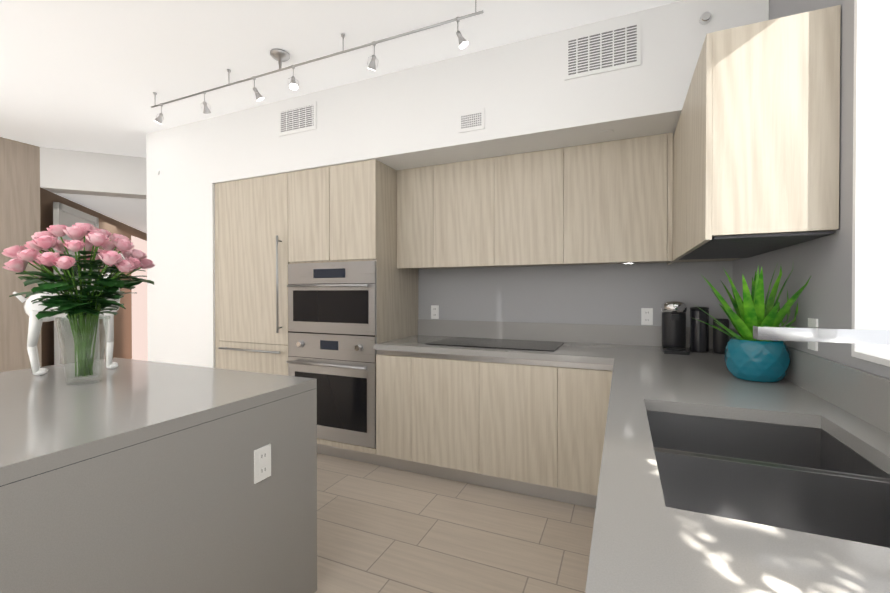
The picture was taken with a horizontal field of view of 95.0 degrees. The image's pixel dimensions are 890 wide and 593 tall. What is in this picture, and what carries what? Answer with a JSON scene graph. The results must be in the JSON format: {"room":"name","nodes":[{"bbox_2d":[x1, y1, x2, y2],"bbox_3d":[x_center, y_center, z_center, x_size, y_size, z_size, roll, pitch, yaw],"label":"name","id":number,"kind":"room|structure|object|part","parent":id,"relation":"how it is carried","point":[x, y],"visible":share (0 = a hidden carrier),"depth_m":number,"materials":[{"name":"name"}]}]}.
{"room":"kitchen","nodes":[
{"label":"kitchen","id":0,"kind":"room"},
{"bbox_2d":[0,137,41,371],"bbox_3d":[-5.568,-0.148,1.576,0.150,2.828,6.070,0,1,23],"label":"wall","id":1,"kind":"structure","parent":0,"point":[19,193],"depth_m":4.15,"materials":[{"name":"beige wood"}]},
{"bbox_2d":[40,147,146,198],"bbox_3d":[-3.405,-1.375,4.803,2.000,0.428,0.250,0,1,-22],"label":"wall","id":2,"kind":"structure","parent":0,"point":[64,171],"depth_m":4.49,"materials":[{"name":"white paint"}]},
{"bbox_2d":[40,188,146,366],"bbox_3d":[-5.505,-0.192,6.920,0.150,2.828,5.500,0,1,-22],"label":"wall","id":3,"kind":"structure","parent":0,"point":[122,348],"depth_m":6.13,"materials":[{"name":"brown paint"}]},
{"bbox_2d":[53,202,99,364],"bbox_3d":[-4.550,0.087,5.068,0.050,2.300,1.060,0,1,-22],"label":"hall door","id":4,"kind":"structure","parent":3,"relation":"in","point":[66,215],"depth_m":4.78,"materials":[{"name":"white"}]},
{"bbox_2d":[131,236,147,360],"bbox_3d":[-5.524,0.092,7.500,0.020,2.250,1.300,0,1,-22],"label":"hall door","id":5,"kind":"structure","parent":3,"relation":"in","point":[139,328],"depth_m":7.22,"materials":[{"name":"white paint"}]},
{"bbox_2d":[54,193,146,232],"bbox_3d":[-4.404,-1.207,7.339,2.000,0.050,5.200,0,1,-22],"label":"ceiling","id":6,"kind":"structure","parent":0,"point":[131,212],"depth_m":5.34,"materials":[{"name":"white paint"}]},
{"bbox_2d":[0,0,681,157],"bbox_3d":[-3.537,-1.632,3.805,11.150,0.100,12.200,0,1,23],"label":"ceiling","id":7,"kind":"structure","parent":0,"point":[86,75],"depth_m":2.59,"materials":[{"name":"white paint"}]},
{"bbox_2d":[151,0,483,123],"bbox_3d":[-1.042,-1.444,2.635,2.700,0.252,0.124,0,1,23],"label":"rail","id":8,"kind":"object","parent":7,"relation":"attached to","point":[280,56],"visible":1,"depth_m":2.58,"materials":[{"name":"silver metal"}]},
{"bbox_2d":[315,453,595,592],"bbox_3d":[-3.537,1.298,3.829,11.150,0.100,12.200,0,1,23],"label":"floor","id":9,"kind":"structure","parent":0,"point":[381,529],"depth_m":2.14,"materials":[{"name":"tile"}]},
{"bbox_2d":[0,357,316,592],"bbox_3d":[-1.422,0.810,1.565,1.450,0.911,1.040,0,1,23],"label":"kitchen island","id":10,"kind":"object","parent":9,"relation":"on","point":[130,476],"visible":0.93,"depth_m":1.25,"materials":[{"name":"grey stone"}]},
{"bbox_2d":[13,253,124,374],"bbox_3d":[-1.725,0.042,1.930,0.221,0.616,0.404,0,1,23],"label":"statue","id":11,"kind":"object","parent":10,"relation":"on","point":[35,323],"visible":0.35,"depth_m":1.81,"materials":[{"name":"white ceramic"}]},
{"bbox_2d":[2,223,154,384],"bbox_3d":[-1.477,0.025,1.685,0.492,0.654,0.492,0,1,23],"label":"flower arrangement","id":12,"kind":"object","parent":10,"relation":"on","point":[87,306],"visible":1,"depth_m":1.62,"materials":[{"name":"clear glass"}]},
{"bbox_2d":[254,444,270,483],"bbox_3d":[-0.662,0.607,1.483,0.007,0.118,0.072,0,1,23],"label":"outlet","id":13,"kind":"object","parent":10,"relation":"attached to","point":[262,463],"visible":1,"depth_m":1.48,"materials":[{"name":"white plastic"}]},
{"bbox_2d":[215,173,286,375],"bbox_3d":[-1.521,0.123,3.765,0.850,2.248,0.683,0,1,23],"label":"tall cabinet","id":14,"kind":"object","parent":9,"relation":"on","point":[251,214],"depth_m":3.45,"materials":[{"name":"brown wood"}]},
{"bbox_3d":[-1.642,0.175,3.425,0.700,1.329,0.054,0,1,23],"label":"handle","id":15,"kind":"part","parent":14,"relation":"part of","materials":[{"name":"beige wood"}]},
{"bbox_2d":[287,159,417,464],"bbox_3d":[-0.751,0.126,3.430,0.830,2.248,0.683,0,1,23],"label":"tall cabinet","id":16,"kind":"object","parent":9,"relation":"on","point":[312,280],"depth_m":3.10,"materials":[{"name":"brown wood"}]},
{"bbox_2d":[286,261,376,447],"bbox_3d":[-0.893,0.421,3.105,0.822,1.365,0.083,0,1,23],"label":"oven","id":17,"kind":"object","parent":16,"relation":"in","point":[331,306],"depth_m":3.09,"materials":[{"name":"silver metal"}]},
{"bbox_2d":[376,350,411,471],"bbox_3d":[-0.235,0.817,3.216,0.288,0.868,0.676,0,1,23],"label":"base cabinet","id":18,"kind":"object","parent":9,"relation":"on","point":[393,368],"depth_m":2.91,"materials":[{"name":"brown wood"}]},
{"bbox_2d":[412,352,479,485],"bbox_3d":[0.127,0.818,3.059,0.500,0.868,0.676,0,1,23],"label":"base cabinet","id":19,"kind":"object","parent":9,"relation":"on","point":[445,387],"depth_m":2.75,"materials":[{"name":"brown wood"}]},
{"bbox_2d":[480,357,559,500],"bbox_3d":[0.583,0.820,2.861,0.495,0.868,0.676,0,1,23],"label":"base cabinet","id":20,"kind":"object","parent":9,"relation":"on","point":[536,428],"depth_m":2.55,"materials":[{"name":"brown wood"}]},
{"bbox_2d":[560,362,612,507],"bbox_3d":[0.952,0.821,2.700,0.309,0.868,0.676,0,1,23],"label":"base cabinet","id":21,"kind":"object","parent":9,"relation":"on","point":[584,388],"depth_m":2.40,"materials":[{"name":"brown wood"}]},
{"bbox_3d":[0.503,0.840,0.389,0.660,0.869,3.918,0,1,23],"label":"base cabinet","id":22,"kind":"object","parent":9,"relation":"on","visible":0},
{"bbox_2d":[374,319,613,363],"bbox_3d":[0.358,0.294,2.941,1.590,0.178,0.701,0,1,23],"label":"countertop","id":23,"kind":"structure","parent":22,"relation":"on","point":[558,342],"depth_m":2.99,"materials":[{"name":"grey stone"}]},
{"bbox_2d":[426,337,563,350],"bbox_3d":[0.372,0.339,2.967,0.900,0.006,0.500,0,1,23],"label":"cooktop","id":24,"kind":"object","parent":23,"relation":"in","point":[527,345],"depth_m":2.91,"materials":[{"name":"black glass"}]},
{"bbox_2d":[585,325,889,592],"bbox_3d":[0.633,0.420,0.688,0.696,0.393,4.616,0,1,23],"label":"countertop","id":25,"kind":"structure","parent":22,"relation":"on","point":[716,476],"depth_m":0.97,"materials":[{"name":"grey stone"}]},
{"bbox_2d":[661,301,728,354],"bbox_3d":[1.539,0.187,2.509,0.369,0.316,0.263,0,1,23],"label":"canisters","id":26,"kind":"object","parent":25,"relation":"on","point":[673,339],"visible":0.98,"depth_m":2.52,"materials":[{"name":"black plastic"}]},
{"bbox_2d":[693,266,810,381],"bbox_3d":[1.266,0.097,1.750,0.339,0.510,0.540,0,1,23],"label":"potted plant","id":27,"kind":"object","parent":25,"relation":"on","point":[748,357],"visible":0.98,"depth_m":1.67,"materials":[{"name":"green plant"}]},
{"bbox_2d":[646,411,889,547],"bbox_3d":[0.755,0.507,0.965,0.520,0.214,0.820,0,1,23],"label":"sink","id":28,"kind":"object","parent":25,"relation":"in","point":[806,477],"depth_m":1.00,"materials":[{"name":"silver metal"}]},
{"bbox_2d":[753,326,889,344],"bbox_3d":[0.890,0.216,0.885,0.334,0.286,0.160,0,1,23],"label":"faucet","id":29,"kind":"object","parent":25,"relation":"on","point":[838,335],"visible":1,"depth_m":0.93,"materials":[{"name":"silver metal"}]},
{"bbox_2d":[146,0,768,367],"bbox_3d":[-0.515,-0.162,3.320,4.908,2.828,0.698,0,1,23],"label":"wall","id":30,"kind":"structure","parent":0,"point":[526,95],"depth_m":2.84,"materials":[{"name":"white paint"}]},
{"bbox_2d":[278,101,315,136],"bbox_3d":[-1.164,-1.393,3.207,0.380,0.210,0.008,0,1,23],"label":"air vent","id":31,"kind":"object","parent":30,"relation":"attached to","point":[297,119],"visible":1,"depth_m":3.20,"materials":[{"name":"white metal"}]},
{"bbox_2d":[458,108,484,132],"bbox_3d":[0.170,-1.133,2.629,0.180,0.130,0.008,0,1,23],"label":"air vent","id":32,"kind":"object","parent":30,"relation":"attached to","point":[472,120],"visible":1,"depth_m":2.62,"materials":[{"name":"white metal"}]},
{"bbox_2d":[564,20,640,79],"bbox_3d":[0.888,-1.393,2.315,0.405,0.245,0.008,0,1,23],"label":"air vent","id":33,"kind":"object","parent":30,"relation":"attached to","point":[613,48],"visible":1,"depth_m":2.31,"materials":[{"name":"white metal"}]},
{"bbox_2d":[699,12,710,24],"bbox_3d":[1.344,-1.438,2.104,0.056,0.056,0.030,0,1,23],"label":"sprinkler","id":34,"kind":"object","parent":30,"relation":"attached to","point":[705,18],"visible":0.98,"depth_m":2.10,"materials":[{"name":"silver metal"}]},
{"bbox_2d":[418,261,732,327],"bbox_3d":[-0.276,-0.166,3.680,5.060,2.830,0.150,0,1,23],"label":"wall","id":35,"kind":"structure","parent":0,"point":[613,294],"depth_m":3.06,"materials":[{"name":"grey paint"}]},
{"bbox_2d":[431,305,438,318],"bbox_3d":[-0.087,0.135,3.515,0.072,0.118,0.007,0,1,23],"label":"electrical outlet","id":36,"kind":"object","parent":35,"relation":"attached to","point":[434,311],"visible":1,"depth_m":3.51,"materials":[{"name":"white plastic"}]},
{"bbox_2d":[397,133,672,268],"bbox_3d":[0.572,-0.607,3.017,1.916,0.773,0.376,0,1,23],"label":"upper cabinet","id":37,"kind":"object","parent":35,"relation":"attached to","point":[609,202],"visible":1,"depth_m":2.77,"materials":[{"name":"brown wood"}]},
{"bbox_2d":[641,308,652,324],"bbox_3d":[1.417,0.140,2.861,0.072,0.118,0.007,0,1,23],"label":"electrical outlet","id":38,"kind":"object","parent":35,"relation":"attached to","point":[646,316],"visible":1,"depth_m":2.86,"materials":[{"name":"white plastic"}]},
{"bbox_2d":[732,0,889,378],"bbox_3d":[0.581,-0.132,-0.508,0.150,2.830,7.150,0,1,23],"label":"wall","id":39,"kind":"structure","parent":0,"point":[824,298],"depth_m":1.42,"materials":[{"name":"grey paint"}]},
{"bbox_2d":[667,5,840,264],"bbox_3d":[1.414,-0.590,2.076,0.376,0.753,1.431,0,1,23],"label":"upper cabinet","id":40,"kind":"object","parent":39,"relation":"attached to","point":[756,140],"visible":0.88,"depth_m":1.43,"materials":[{"name":"brown wood"}]},
{"bbox_2d":[808,318,817,350],"bbox_3d":[1.379,0.141,1.530,0.006,0.118,0.072,0,1,23],"label":"electrical outlet","id":41,"kind":"object","parent":39,"relation":"attached to","point":[812,322],"visible":0.64,"depth_m":1.52,"materials":[{"name":"white plastic"}]},
{"bbox_2d":[851,0,889,366],"bbox_3d":[0.250,-0.475,-1.278,0.164,1.366,5.476,0,1,23],"label":"window","id":42,"kind":"structure","parent":39,"relation":"in","point":[871,223],"depth_m":1.24,"materials":[{"name":"white paint"}]}
]}

